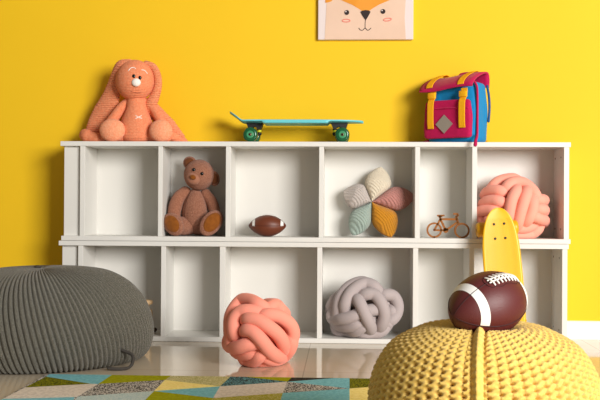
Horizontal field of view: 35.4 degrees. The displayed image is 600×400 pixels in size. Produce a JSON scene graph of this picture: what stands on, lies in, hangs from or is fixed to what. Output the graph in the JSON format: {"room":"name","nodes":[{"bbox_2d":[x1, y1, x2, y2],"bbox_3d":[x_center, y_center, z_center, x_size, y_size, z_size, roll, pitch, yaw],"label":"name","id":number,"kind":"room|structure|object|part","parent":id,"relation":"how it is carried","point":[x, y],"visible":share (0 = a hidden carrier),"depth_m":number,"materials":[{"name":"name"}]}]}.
{"room":"children's room","nodes":[
{"label":"children's room","id":0,"kind":"room"},
{"bbox_2d":[0,0,599,320],"bbox_3d":[0.306,-0.681,4.329,6.600,2.800,0.100,0,0,3],"label":"wall","id":1,"kind":"structure","parent":0,"point":[248,59],"depth_m":4.30,"materials":[{"name":"yellow paint"}]},
{"bbox_2d":[318,0,412,39],"bbox_3d":[0.299,-1.007,4.268,0.431,0.560,0.025,0,0,3],"label":"print","id":2,"kind":"object","parent":1,"relation":"attached to","point":[337,19],"visible":1,"depth_m":4.26,"materials":[{"name":"white paper"}]},
{"bbox_2d":[567,321,599,338],"bbox_3d":[0.297,0.579,4.265,6.600,0.081,0.016,0,0,3],"label":"baseboard","id":3,"kind":"structure","parent":1,"relation":"attached to","point":[575,329],"depth_m":4.21,"materials":[{"name":"white paint"}]},
{"bbox_2d":[0,339,599,399],"bbox_3d":[0.153,0.652,1.208,6.800,0.100,6.335,0,0,3],"label":"floor","id":4,"kind":"structure","parent":0,"point":[163,358],"depth_m":3.52,"materials":[{"name":"beige wood"}]},
{"bbox_2d":[0,265,153,373],"bbox_3d":[-0.983,0.430,3.631,0.828,0.357,0.809,0,0,-26],"label":"pouf","id":5,"kind":"object","parent":4,"relation":"on","point":[54,318],"visible":1,"depth_m":3.33,"materials":[{"name":"grey fabric"}]},
{"bbox_2d":[1,374,369,399],"bbox_3d":[0.126,0.603,2.377,2.075,0.008,1.618,0,0,3],"label":"area rug","id":6,"kind":"object","parent":4,"relation":"on","point":[48,386],"visible":0.7,"depth_m":3.00,"materials":[{"name":"multicoloured carpet"}]},
{"bbox_2d":[367,319,599,399],"bbox_3d":[0.416,0.434,2.129,0.525,0.323,0.529,0,0,3],"label":"pouf","id":7,"kind":"object","parent":6,"relation":"on","point":[436,359],"visible":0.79,"depth_m":1.96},
{"bbox_2d":[448,271,527,331],"bbox_3d":[0.420,0.232,2.096,0.162,0.147,0.191,0,0,23],"label":"football","id":8,"kind":"object","parent":7,"relation":"on","point":[487,300],"visible":0.94,"depth_m":2.04,"materials":[{"name":"red leather"}]},
{"bbox_2d":[222,293,299,367],"bbox_3d":[-0.141,0.479,3.495,0.284,0.266,0.303,0,0,41],"label":"cushion","id":9,"kind":"object","parent":4,"relation":"on","point":[257,331],"visible":1,"depth_m":3.40,"materials":[{"name":"pink fabric"}]},
{"bbox_2d":[59,240,568,343],"bbox_3d":[0.049,0.400,4.154,2.198,0.433,0.216,0,0,3],"label":"cubby shelf","id":10,"kind":"object","parent":4,"relation":"on","point":[191,285],"visible":0.67,"depth_m":4.24,"materials":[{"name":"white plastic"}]},
{"bbox_3d":[-1.002,0.395,4.214,0.072,0.392,0.194,0,0,3],"label":"filler panel","id":11,"kind":"part","parent":10,"relation":"part of","materials":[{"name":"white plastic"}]},
{"bbox_3d":[-0.953,0.395,4.200,0.022,0.392,0.206,0,0,3],"label":"panel","id":12,"kind":"part","parent":10,"relation":"part of","materials":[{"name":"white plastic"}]},
{"bbox_2d":[146,299,156,331],"bbox_3d":[-0.688,0.517,4.184,0.090,0.148,0.082,0,0,3],"label":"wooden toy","id":13,"kind":"object","parent":10,"relation":"on","point":[149,302],"visible":0.2,"depth_m":4.18,"materials":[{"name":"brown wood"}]},
{"bbox_3d":[-0.677,0.468,4.184,0.046,0.048,0.046,0,0,3],"label":"knob","id":14,"kind":"part","parent":13,"relation":"part of","materials":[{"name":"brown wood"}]},
{"bbox_2d":[60,141,570,243],"bbox_3d":[0.058,-0.034,4.156,2.200,0.433,0.216,0,0,3],"label":"cubby shelf","id":15,"kind":"object","parent":10,"relation":"on","point":[114,190],"visible":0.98,"depth_m":4.23,"materials":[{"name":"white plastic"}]},
{"bbox_3d":[-0.994,-0.039,4.216,0.072,0.392,0.194,0,0,3],"label":"filler panel","id":16,"kind":"part","parent":15,"relation":"part of","materials":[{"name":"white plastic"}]},
{"bbox_3d":[-0.944,-0.039,4.202,0.022,0.392,0.206,0,0,3],"label":"panel","id":17,"kind":"part","parent":15,"relation":"part of","materials":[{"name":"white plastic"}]},
{"bbox_2d":[79,59,187,140],"bbox_3d":[-0.748,-0.438,4.182,0.491,0.376,0.170,0,0,3],"label":"bunny","id":18,"kind":"object","parent":15,"relation":"on","point":[135,80],"visible":0.94,"depth_m":4.16,"materials":[{"name":"orange fabric"}]},
{"bbox_3d":[-0.820,-0.357,4.192,0.135,0.199,0.051,0,0,-10],"label":"arm","id":19,"kind":"part","parent":18,"relation":"part of"},
{"bbox_3d":[-0.637,-0.356,4.184,0.134,0.200,0.050,0,0,16],"label":"arm","id":20,"kind":"part","parent":18,"relation":"part of"},
{"bbox_2d":[164,156,222,235],"bbox_3d":[-0.467,-0.018,4.170,0.268,0.352,0.168,0,0,3],"label":"teddy bear","id":21,"kind":"object","parent":15,"relation":"in","point":[196,219],"visible":1,"depth_m":4.14},
{"bbox_3d":[-0.537,0.032,4.181,0.076,0.187,0.106,0,0,36],"label":"arm","id":22,"kind":"part","parent":21,"relation":"part of"},
{"bbox_3d":[-0.514,0.113,4.173,0.148,0.086,0.084,1,0,-35],"label":"leg","id":23,"kind":"part","parent":21,"relation":"part of","materials":[{"name":"brown fabric"}]},
{"bbox_3d":[-0.431,0.111,4.169,0.088,0.090,0.145,1,0,-43],"label":"leg","id":24,"kind":"part","parent":21,"relation":"part of","materials":[{"name":"brown fabric"}]},
{"bbox_3d":[-0.399,0.021,4.192,0.096,0.144,0.055,0,0,27],"label":"arm","id":25,"kind":"part","parent":21,"relation":"part of"},
{"bbox_2d":[249,214,285,236],"bbox_3d":[-0.144,0.112,4.146,0.166,0.099,0.096,0,0,3],"label":"football","id":26,"kind":"object","parent":15,"relation":"in","point":[268,225],"visible":1,"depth_m":4.11,"materials":[{"name":"brown leather"}]},
{"bbox_2d":[230,112,362,141],"bbox_3d":[-0.016,-0.322,4.157,0.592,0.141,0.176,0,0,3],"label":"skateboard","id":27,"kind":"object","parent":15,"relation":"on","point":[250,134],"visible":0.98,"depth_m":4.09,"materials":[{"name":"teal plastic"}]},
{"bbox_2d":[343,167,412,236],"bbox_3d":[0.350,0.008,4.169,0.315,0.311,0.110,0,0,3],"label":"cushion","id":28,"kind":"object","parent":15,"relation":"on","point":[376,203],"visible":0.98,"depth_m":4.14,"materials":[{"name":"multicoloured fabric"}]},
{"bbox_2d":[426,213,469,237],"bbox_3d":[0.641,0.111,4.069,0.186,0.109,0.010,0,0,3],"label":"bicycle","id":29,"kind":"object","parent":15,"relation":"on","point":[445,230],"visible":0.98,"depth_m":4.07,"materials":[{"name":"brown wood"}]},
{"bbox_3d":[0.633,0.105,4.069,0.113,0.074,0.010,0,0,3],"label":"frame","id":30,"kind":"part","parent":29,"relation":"part of","materials":[{"name":"brown wood"}]},
{"bbox_2d":[419,71,490,146],"bbox_3d":[0.687,-0.398,4.123,0.280,0.347,0.213,0,0,36],"label":"backpack","id":31,"kind":"object","parent":15,"relation":"on","point":[456,110],"visible":0.99,"depth_m":4.05,"materials":[{"name":"blue fabric"}]},
{"bbox_3d":[0.678,-0.516,4.131,0.252,0.088,0.184,-3,-2,36],"label":"lid","id":32,"kind":"part","parent":31,"relation":"part of","materials":[{"name":"fabric"}]},
{"bbox_3d":[0.748,-0.254,3.982,0.017,0.058,0.039,0,0,36],"label":"zip pull","id":33,"kind":"part","parent":31,"relation":"part of","materials":[{"name":"pink fabric"}]},
{"bbox_2d":[477,173,549,238],"bbox_3d":[0.929,0.024,4.100,0.342,0.284,0.264,0,0,3],"label":"cushion","id":34,"kind":"object","parent":15,"relation":"in","point":[518,195],"visible":0.73,"depth_m":4.02,"materials":[{"name":"pink fabric"}]},
{"bbox_3d":[1.139,-0.028,4.104,0.022,0.392,0.206,0,0,3],"label":"panel","id":35,"kind":"part","parent":15,"relation":"part of","materials":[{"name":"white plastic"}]},
{"bbox_2d":[325,276,403,338],"bbox_3d":[0.276,0.463,4.100,0.294,0.267,0.298,0,0,-30],"label":"cushion","id":36,"kind":"object","parent":10,"relation":"on","point":[361,307],"visible":1,"depth_m":4.01,"materials":[{"name":"grey fabric"}]},
{"bbox_3d":[1.131,0.406,4.103,0.022,0.392,0.206,0,0,3],"label":"panel","id":37,"kind":"part","parent":10,"relation":"part of","materials":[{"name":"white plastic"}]},
{"bbox_2d":[475,208,526,321],"bbox_3d":[0.842,0.318,3.903,0.207,0.574,0.180,0,0,2],"label":"skateboard","id":38,"kind":"object","parent":4,"relation":"on","point":[501,252],"visible":0.53,"depth_m":3.89,"materials":[{"name":"yellow plastic"}]}
]}

